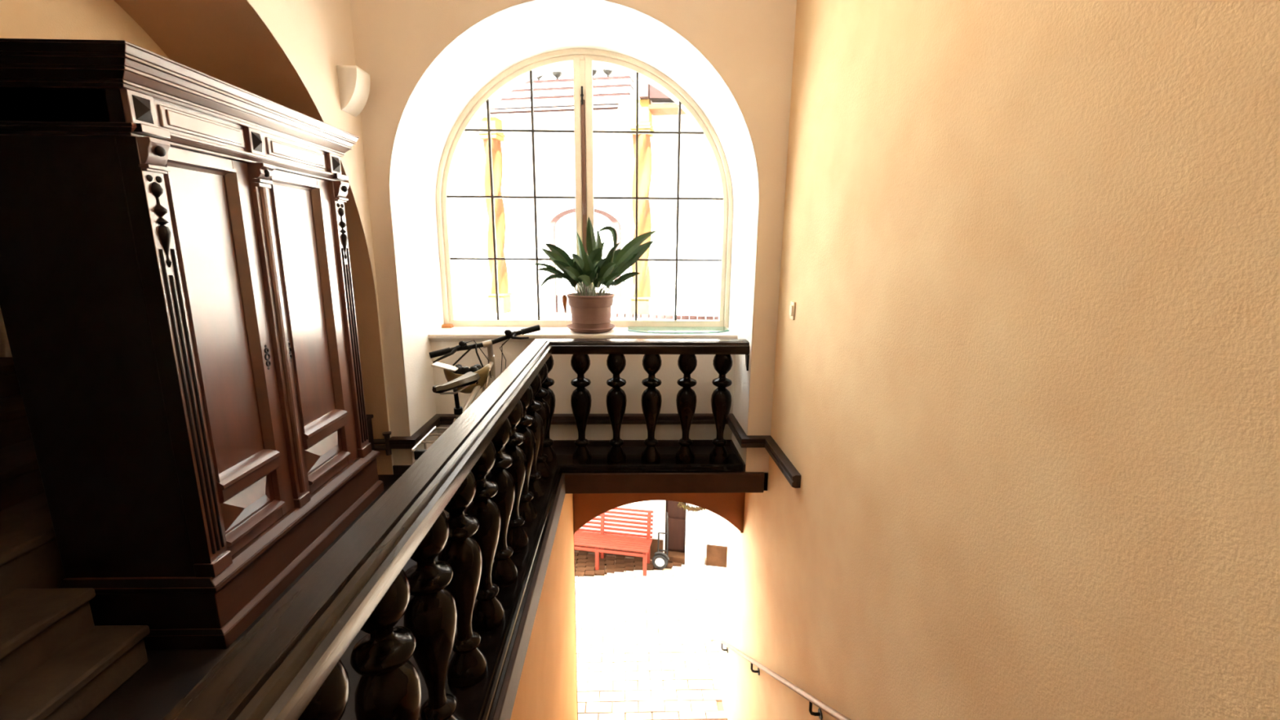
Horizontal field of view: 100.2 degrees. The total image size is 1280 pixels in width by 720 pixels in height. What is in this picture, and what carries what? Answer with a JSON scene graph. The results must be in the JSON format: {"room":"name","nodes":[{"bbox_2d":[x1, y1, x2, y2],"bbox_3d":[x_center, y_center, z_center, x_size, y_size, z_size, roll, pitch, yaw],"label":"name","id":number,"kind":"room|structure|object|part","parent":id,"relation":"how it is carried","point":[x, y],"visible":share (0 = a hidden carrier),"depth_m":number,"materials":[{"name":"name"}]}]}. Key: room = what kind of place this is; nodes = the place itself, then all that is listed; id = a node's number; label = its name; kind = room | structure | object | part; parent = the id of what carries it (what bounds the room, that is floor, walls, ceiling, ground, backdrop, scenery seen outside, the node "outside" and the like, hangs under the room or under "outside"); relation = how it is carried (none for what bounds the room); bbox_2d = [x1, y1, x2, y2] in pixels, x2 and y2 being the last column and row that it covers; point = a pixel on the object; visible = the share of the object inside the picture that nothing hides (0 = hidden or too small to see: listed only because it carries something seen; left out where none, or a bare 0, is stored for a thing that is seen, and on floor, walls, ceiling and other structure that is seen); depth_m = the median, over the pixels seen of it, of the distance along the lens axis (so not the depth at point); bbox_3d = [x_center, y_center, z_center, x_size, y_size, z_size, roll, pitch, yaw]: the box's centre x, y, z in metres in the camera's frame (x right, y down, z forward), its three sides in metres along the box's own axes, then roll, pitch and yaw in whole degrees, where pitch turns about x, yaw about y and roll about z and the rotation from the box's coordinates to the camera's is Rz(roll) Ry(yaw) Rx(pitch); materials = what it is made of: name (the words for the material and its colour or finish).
{"room":"stairwell","nodes":[
{"label":"stairwell","id":0,"kind":"room"},
{"bbox_2d":[0,0,393,475],"bbox_3d":[-3.908,-0.317,0.622,4.220,3.950,6.350,0,12,-2],"label":"wall","id":1,"kind":"structure","parent":0,"point":[286,53],"depth_m":2.87,"materials":[{"name":"beige paint"}]},
{"bbox_2d":[336,65,370,116],"bbox_3d":[-1.810,-1.707,3.410,0.119,0.255,0.180,0,12,-2],"label":"wall lamp","id":2,"kind":"object","parent":1,"relation":"attached to","point":[354,83],"visible":1,"depth_m":3.34,"materials":[{"name":"white paint"}]},
{"bbox_2d":[392,440,746,474],"bbox_3d":[-0.539,0.785,4.416,2.720,0.070,0.580,0,12,-2],"label":"baseboard","id":3,"kind":"structure","parent":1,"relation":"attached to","point":[397,469],"depth_m":4.69,"materials":[{"name":"paint"}]},
{"bbox_2d":[389,413,801,488],"bbox_3d":[-0.433,0.642,4.020,2.890,0.089,1.300,0,12,-2],"label":"trim","id":4,"kind":"structure","parent":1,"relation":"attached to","point":[784,464],"depth_m":4.30,"materials":[{"name":"paint"}]},
{"bbox_2d":[82,446,768,719],"bbox_3d":[-2.480,1.524,1.412,7.120,0.160,6.660,0,12,-2],"label":"floor","id":5,"kind":"structure","parent":0,"point":[168,676],"depth_m":2.19,"materials":[{"name":"brown wood"}]},
{"bbox_2d":[0,357,150,719],"bbox_3d":[-3.518,0.540,1.841,2.987,1.575,2.920,0,12,-2],"label":"stair","id":6,"kind":"structure","parent":5,"relation":"on","point":[55,664],"depth_m":2.12,"materials":[{"name":"wood"}]},
{"bbox_2d":[0,38,383,649],"bbox_3d":[-2.111,-0.075,2.828,0.701,2.388,1.620,0,12,-2],"label":"wardrobe","id":7,"kind":"object","parent":5,"relation":"on","point":[177,306],"visible":0.98,"depth_m":2.24,"materials":[{"name":"red wood"}]},
{"bbox_3d":[-1.781,-0.775,1.987,0.030,0.038,0.036,0,12,-2],"label":"knob","id":8,"kind":"part","parent":7,"relation":"part of","materials":[{"name":"brown wood"}]},
{"bbox_3d":[-2.127,-0.977,2.630,0.655,0.044,1.520,0,12,-2],"label":"architrave","id":9,"kind":"part","parent":7,"relation":"part of","materials":[{"name":"brown wood"}]},
{"bbox_3d":[-2.103,-1.178,2.594,0.701,0.133,1.620,0,12,-2],"label":"cornice","id":10,"kind":"part","parent":7,"relation":"part of","materials":[{"name":"brown wood"}]},
{"bbox_3d":[-1.841,-0.983,2.271,0.018,0.082,0.455,0,12,-2],"label":"frieze panel","id":11,"kind":"part","parent":7,"relation":"part of","materials":[{"name":"brown wood"}]},
{"bbox_3d":[-1.886,-0.161,2.394,0.004,1.380,0.403,0,12,-2],"label":"door panel","id":12,"kind":"part","parent":7,"relation":"part of","materials":[{"name":"red wood"}]},
{"bbox_3d":[-2.140,0.807,3.009,0.655,0.063,1.545,0,12,-2],"label":"plinth moulding","id":13,"kind":"part","parent":7,"relation":"part of","materials":[{"name":"red wood"}]},
{"bbox_3d":[-1.863,-0.162,2.394,0.042,1.362,0.383,0,12,-2],"label":"panel moulding","id":14,"kind":"part","parent":7,"relation":"part of","materials":[{"name":"brown wood"}]},
{"bbox_3d":[-1.871,-0.015,2.462,0.030,1.765,0.518,0,12,-2],"label":"door","id":15,"kind":"part","parent":7,"relation":"part of","materials":[{"name":"red wood"}]},
{"bbox_3d":[-1.871,0.690,2.575,0.046,0.200,0.383,0,12,-2],"label":"bevelled panel","id":16,"kind":"part","parent":7,"relation":"part of","materials":[{"name":"red wood"}]},
{"bbox_3d":[-1.859,0.537,2.542,0.060,0.112,0.391,0,12,-2],"label":"rail moulding","id":17,"kind":"part","parent":7,"relation":"part of","materials":[{"name":"brown wood"}]},
{"bbox_3d":[-1.865,0.782,2.594,0.052,0.036,0.391,0,12,-2],"label":"moulding","id":18,"kind":"part","parent":7,"relation":"part of","materials":[{"name":"brown wood"}]},
{"bbox_3d":[-1.807,-0.902,2.588,0.028,0.036,0.034,0,12,-2],"label":"knob","id":19,"kind":"part","parent":7,"relation":"part of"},
{"bbox_3d":[-1.858,-1.118,2.912,0.018,0.082,0.515,0,12,-2],"label":"frieze panel","id":20,"kind":"part","parent":7,"relation":"part of","materials":[{"name":"brown wood"}]},
{"bbox_3d":[-1.903,-0.297,3.038,0.004,1.380,0.447,0,12,-2],"label":"door panel","id":21,"kind":"part","parent":7,"relation":"part of","materials":[{"name":"red wood"}]},
{"bbox_3d":[-1.881,-0.298,3.038,0.042,1.362,0.427,0,12,-2],"label":"panel moulding","id":22,"kind":"part","parent":7,"relation":"part of","materials":[{"name":"brown wood"}]},
{"bbox_3d":[-1.889,-0.151,3.108,0.030,1.765,0.616,0,12,-2],"label":"door","id":23,"kind":"part","parent":7,"relation":"part of","materials":[{"name":"red wood"}]},
{"bbox_3d":[-1.888,0.554,3.218,0.046,0.200,0.427,0,12,-2],"label":"bevelled panel","id":24,"kind":"part","parent":7,"relation":"part of","materials":[{"name":"red wood"}]},
{"bbox_3d":[-1.876,0.401,3.186,0.060,0.112,0.435,0,12,-2],"label":"rail moulding","id":25,"kind":"part","parent":7,"relation":"part of","materials":[{"name":"brown wood"}]},
{"bbox_3d":[-1.882,0.646,3.238,0.052,0.036,0.435,0,12,-2],"label":"moulding","id":26,"kind":"part","parent":7,"relation":"part of","materials":[{"name":"brown wood"}]},
{"bbox_3d":[-1.815,-1.051,3.293,0.030,0.038,0.036,0,12,-2],"label":"knob","id":27,"kind":"part","parent":7,"relation":"part of","materials":[{"name":"brown wood"}]},
{"bbox_2d":[162,338,562,719],"bbox_3d":[-0.682,0.741,2.322,0.258,1.020,4.030,0,12,-2],"label":"balustrade","id":28,"kind":"object","parent":5,"relation":"on","point":[499,502],"visible":1,"depth_m":1.66,"materials":[{"name":"brown wood"}]},
{"bbox_3d":[-0.685,1.215,2.422,0.258,0.052,4.030,0,12,-2],"label":"rail","id":29,"kind":"part","parent":28,"relation":"part of","materials":[{"name":"brown wood"}]},
{"bbox_2d":[365,414,374,450],"bbox_3d":[-2.065,0.663,3.889,0.220,0.505,0.180,0,12,-2],"label":"wooden box","id":30,"kind":"object","parent":5,"relation":"on","point":[369,417],"visible":0.2,"depth_m":3.90,"materials":[{"name":"brown wood"}]},
{"bbox_3d":[-2.064,0.429,3.840,0.220,0.025,0.180,0,12,-2],"label":"box lid","id":31,"kind":"part","parent":30,"relation":"part of","materials":[{"name":"brown wood"}]},
{"bbox_2d":[410,324,540,515],"bbox_3d":[-1.119,0.446,3.322,0.597,1.181,1.653,3,12,11],"label":"bicycle","id":32,"kind":"object","parent":5,"relation":"on","point":[469,378],"visible":0.3,"depth_m":3.35,"materials":[{"name":"paint"}]},
{"bbox_2d":[413,449,426,459],"bbox_3d":[-1.029,0.449,2.542,0.080,0.045,0.030,0,12,-2],"label":"lamp","id":33,"kind":"object","parent":32,"relation":"attached to","point":[417,453],"depth_m":2.53,"materials":[{"name":"black rubber"}]},
{"bbox_3d":[-1.240,-0.046,3.495,0.245,0.102,0.055,-11,17,-43],"label":"brake lever","id":34,"kind":"part","parent":32,"relation":"part of","materials":[{"name":"black metal"}]},
{"bbox_3d":[-1.025,0.168,2.974,0.010,0.046,0.182,10,15,39],"label":"saddle rail","id":35,"kind":"part","parent":32,"relation":"part of","materials":[{"name":"black metal"}]},
{"bbox_3d":[-1.037,0.231,3.038,0.048,0.157,0.058,0,12,-2],"label":"seat post","id":36,"kind":"part","parent":32,"relation":"part of","materials":[{"name":"black metal"}]},
{"bbox_2d":[431,343,489,393],"bbox_3d":[-1.126,0.060,3.416,0.329,0.314,0.215,0,12,-2],"label":"helmet","id":37,"kind":"object","parent":32,"relation":"hanging from","point":[451,372],"visible":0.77,"depth_m":3.37,"materials":[{"name":"beige plastic"}]},
{"bbox_3d":[-1.067,0.402,3.311,0.229,0.700,1.058,0,12,-2],"label":"frame","id":38,"kind":"part","parent":32,"relation":"part of","materials":[{"name":"paint"}]},
{"bbox_3d":[-1.034,-0.071,3.644,0.081,0.139,0.071,-6,13,-27],"label":"stem","id":39,"kind":"part","parent":32,"relation":"part of","materials":[{"name":"beige metal"}]},
{"bbox_3d":[-0.845,-0.171,3.674,0.164,0.050,0.075,4,12,15],"label":"brake lever","id":40,"kind":"part","parent":32,"relation":"part of","materials":[{"name":"black rubber"}]},
{"bbox_2d":[537,338,749,473],"bbox_3d":[-0.017,0.351,4.186,1.686,1.020,0.258,0,12,-2],"label":"balustrade","id":41,"kind":"object","parent":5,"relation":"on","point":[684,460],"visible":1,"depth_m":4.14,"materials":[{"name":"brown wood"}]},
{"bbox_3d":[0.006,-0.103,4.099,1.641,0.095,0.155,0,12,-2],"label":"handrail","id":42,"kind":"part","parent":41,"relation":"part of","materials":[{"name":"brown wood"}]},
{"bbox_3d":[-0.037,0.825,4.285,1.652,0.052,0.258,0,12,-2],"label":"rail","id":43,"kind":"part","parent":41,"relation":"part of","materials":[{"name":"black wood"}]},
{"bbox_2d":[510,493,577,719],"bbox_3d":[-0.650,3.320,1.923,0.210,3.540,6.820,0,12,-2],"label":"wall","id":44,"kind":"structure","parent":0,"point":[547,690],"depth_m":3.79,"materials":[{"name":"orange paint"}]},
{"bbox_2d":[493,471,764,719],"bbox_3d":[0.226,1.351,2.352,1.590,0.170,3.830,0,12,-2],"label":"trim","id":45,"kind":"structure","parent":44,"relation":"attached to","point":[743,482],"depth_m":4.15,"materials":[{"name":"brown paint"}]},
{"bbox_2d":[349,0,796,490],"bbox_3d":[-2.557,-1.077,4.407,7.120,4.010,1.402,0,12,-2],"label":"wall","id":46,"kind":"structure","parent":0,"point":[425,61],"depth_m":3.90,"materials":[{"name":"beige paint"}]},
{"bbox_2d":[373,431,391,455],"bbox_3d":[-1.998,0.627,4.029,0.263,0.180,0.064,0,12,-2],"label":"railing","id":47,"kind":"object","parent":46,"relation":"attached to","point":[387,434],"visible":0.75,"depth_m":4.01,"materials":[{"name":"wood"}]},
{"bbox_2d":[427,326,737,342],"bbox_3d":[-0.473,-0.229,4.706,2.566,0.074,0.515,0,12,-2],"label":"windowsill","id":48,"kind":"structure","parent":46,"relation":"attached to","point":[455,334],"depth_m":4.49,"materials":[{"name":"white paint"}]},
{"bbox_2d":[441,324,453,328],"bbox_3d":[-1.730,-0.304,4.778,0.113,0.026,0.079,0,12,-2],"label":"wedge","id":49,"kind":"object","parent":48,"relation":"on","point":[444,326],"visible":0.8,"depth_m":4.75,"materials":[{"name":"orange wood"}]},
{"bbox_2d":[566,323,615,333],"bbox_3d":[-0.424,-0.280,4.669,0.424,0.042,0.424,0,12,-2],"label":"saucer","id":50,"kind":"object","parent":48,"relation":"on","point":[570,326],"visible":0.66,"depth_m":4.51,"materials":[{"name":"pink ceramic"}]},
{"bbox_2d":[532,217,657,328],"bbox_3d":[-0.391,-0.735,4.573,1.061,0.945,0.412,0,12,-2],"label":"potted aspidistra","id":51,"kind":"object","parent":50,"relation":"on","point":[588,310],"visible":0.97,"depth_m":4.50,"materials":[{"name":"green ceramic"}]},
{"bbox_2d":[566,292,614,328],"bbox_3d":[-0.424,-0.420,4.639,0.412,0.300,0.412,0,12,-2],"label":"pot","id":52,"kind":"object","parent":51,"relation":"attached to","point":[588,310],"depth_m":4.50,"materials":[{"name":"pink ceramic"}]},
{"bbox_2d":[627,329,728,333],"bbox_3d":[0.335,-0.262,4.682,0.886,0.011,0.351,0,12,-2],"label":"sheet","id":53,"kind":"object","parent":48,"relation":"on","point":[628,330],"visible":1,"depth_m":4.53,"materials":[{"name":"clear glass"}]},
{"bbox_2d":[435,48,733,327],"bbox_3d":[-0.470,-1.415,4.648,2.580,2.340,0.178,0,12,-2],"label":"window","id":54,"kind":"structure","parent":46,"relation":"in","point":[582,59],"depth_m":4.59,"materials":[{"name":"beige paint"}]},
{"bbox_3d":[-1.093,-1.413,4.653,1.246,2.266,0.067,0,12,-2],"label":"sash","id":55,"kind":"part","parent":54,"relation":"part of","materials":[{"name":"glass"}]},
{"bbox_3d":[-0.483,-2.203,4.455,0.027,0.140,0.026,0,12,-2],"label":"bolt rod","id":56,"kind":"part","parent":54,"relation":"part of","materials":[{"name":"metal"}]},
{"bbox_3d":[-0.482,-1.317,4.617,0.029,0.120,0.078,0,12,-2],"label":"handle","id":57,"kind":"part","parent":54,"relation":"part of","materials":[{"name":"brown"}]},
{"bbox_3d":[0.152,-1.412,4.686,1.246,2.266,0.067,0,12,-2],"label":"sash","id":58,"kind":"part","parent":54,"relation":"part of","materials":[{"name":"beige paint"}]},
{"bbox_2d":[573,493,745,719],"bbox_3d":[0.032,2.546,5.606,1.870,3.540,0.670,0,12,-2],"label":"wall","id":59,"kind":"structure","parent":0,"point":[730,506],"depth_m":5.01,"materials":[{"name":"beige paint"}]},
{"bbox_2d":[720,0,1279,719],"bbox_3d":[1.171,1.311,1.791,0.200,7.550,7.700,0,12,-2],"label":"wall","id":60,"kind":"structure","parent":0,"point":[1025,402],"depth_m":1.50,"materials":[{"name":"paint"}]},
{"bbox_2d":[710,637,850,719],"bbox_3d":[0.953,2.051,3.342,0.152,3.401,4.957,0,12,-2],"label":"handrail","id":61,"kind":"object","parent":60,"relation":"attached to","point":[811,699],"visible":1,"depth_m":3.30,"materials":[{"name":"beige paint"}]},
{"bbox_2d":[789,301,795,319],"bbox_3d":[1.015,-0.330,3.577,0.020,0.120,0.080,0,12,-2],"label":"light switch","id":62,"kind":"object","parent":60,"relation":"attached to","point":[792,307],"visible":1,"depth_m":3.55,"materials":[{"name":"white plastic"}]},
{"label":"outside","id":63,"kind":"structure","parent":0,"visible":0},
{"bbox_2d":[574,509,726,719],"bbox_3d":[-0.277,3.190,10.228,18.000,0.262,9.300,0,12,-2],"label":"ground","id":64,"kind":"structure","parent":63,"point":[645,650],"depth_m":7.14,"materials":[{"name":"stone"}]},
{"bbox_2d":[453,67,728,567],"bbox_3d":[-0.095,-0.594,8.946,18.000,7.700,1.820,3,12,10],"label":"house","id":65,"kind":"structure","parent":64,"relation":"on","point":[614,98],"depth_m":9.07,"materials":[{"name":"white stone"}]},
{"bbox_3d":[-1.246,-0.977,9.656,0.500,0.340,0.040,3,12,10],"label":"panel","id":66,"kind":"part","parent":65,"relation":"part of","materials":[{"name":"stone"}]},
{"bbox_3d":[-0.971,-1.685,9.486,1.080,1.800,0.040,3,12,10],"label":"door","id":67,"kind":"part","parent":65,"relation":"part of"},
{"bbox_3d":[0.078,-3.955,7.542,0.140,0.540,0.300,3,12,10],"label":"gable post","id":68,"kind":"part","parent":65,"relation":"part of","materials":[{"name":"stone"}]},
{"bbox_3d":[0.610,2.334,8.846,0.360,1.980,0.060,3,12,10],"label":"brown door","id":69,"kind":"part","parent":65,"relation":"part of","materials":[{"name":"brown wood"}]},
{"bbox_3d":[0.600,2.352,8.810,0.295,0.480,0.040,3,12,10],"label":"door panel","id":70,"kind":"part","parent":65,"relation":"part of","materials":[{"name":"brown wood"}]},
{"bbox_3d":[0.596,2.900,8.926,0.295,0.560,0.040,3,12,10],"label":"door panel","id":71,"kind":"part","parent":65,"relation":"part of","materials":[{"name":"brown wood"}]},
{"bbox_2d":[675,501,705,514],"bbox_3d":[0.842,2.152,8.438,0.632,0.655,0.143,3,12,10],"label":"wreath","id":72,"kind":"object","parent":65,"relation":"hanging from","point":[685,507],"visible":0.24,"depth_m":8.51,"materials":[{"name":"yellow plant"}]},
{"bbox_2d":[573,507,653,576],"bbox_3d":[-0.717,2.912,8.769,1.810,0.904,0.474,3,12,10],"label":"garden bench","id":73,"kind":"object","parent":64,"relation":"on","point":[602,540],"visible":0.56,"depth_m":8.74,"materials":[{"name":"red paint"}]},
{"bbox_3d":[-0.689,3.188,8.622,0.056,0.425,0.050,3,12,10],"label":"leg","id":74,"kind":"part","parent":73,"relation":"part of","materials":[{"name":"red paint"}]},
{"bbox_3d":[-0.623,2.884,8.917,0.056,0.900,0.124,3,12,10],"label":"post","id":75,"kind":"part","parent":73,"relation":"part of","materials":[{"name":"red paint"}]},
{"bbox_3d":[-0.744,3.045,8.595,1.630,0.055,0.025,3,12,10],"label":"rail","id":76,"kind":"part","parent":73,"relation":"part of","materials":[{"name":"red paint"}]},
{"bbox_3d":[0.078,3.223,8.484,0.056,0.425,0.050,3,12,10],"label":"leg","id":77,"kind":"part","parent":73,"relation":"part of","materials":[{"name":"red paint"}]},
{"bbox_3d":[0.144,2.918,8.779,0.056,0.900,0.124,3,12,10],"label":"post","id":78,"kind":"part","parent":73,"relation":"part of","materials":[{"name":"red paint"}]},
{"bbox_2d":[652,511,669,568],"bbox_3d":[0.355,2.914,8.694,0.286,0.938,0.269,3,12,10],"label":"hand truck","id":79,"kind":"object","parent":64,"relation":"on","point":[660,561],"visible":1,"depth_m":8.65,"materials":[{"name":"metal"}]},
{"bbox_3d":[0.381,2.878,8.755,0.178,0.893,0.128,3,12,10],"label":"frame","id":80,"kind":"part","parent":79,"relation":"part of","materials":[{"name":"metal"}]},
{"bbox_2d":[640,718,727,719],"bbox_3d":[0.226,3.036,3.196,1.610,3.470,4.823,0,12,-2],"label":"flight","id":81,"kind":"object","parent":64,"relation":"on","point":[689,718],"visible":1,"depth_m":5.84,"materials":[{"name":"white stone"}]}
]}

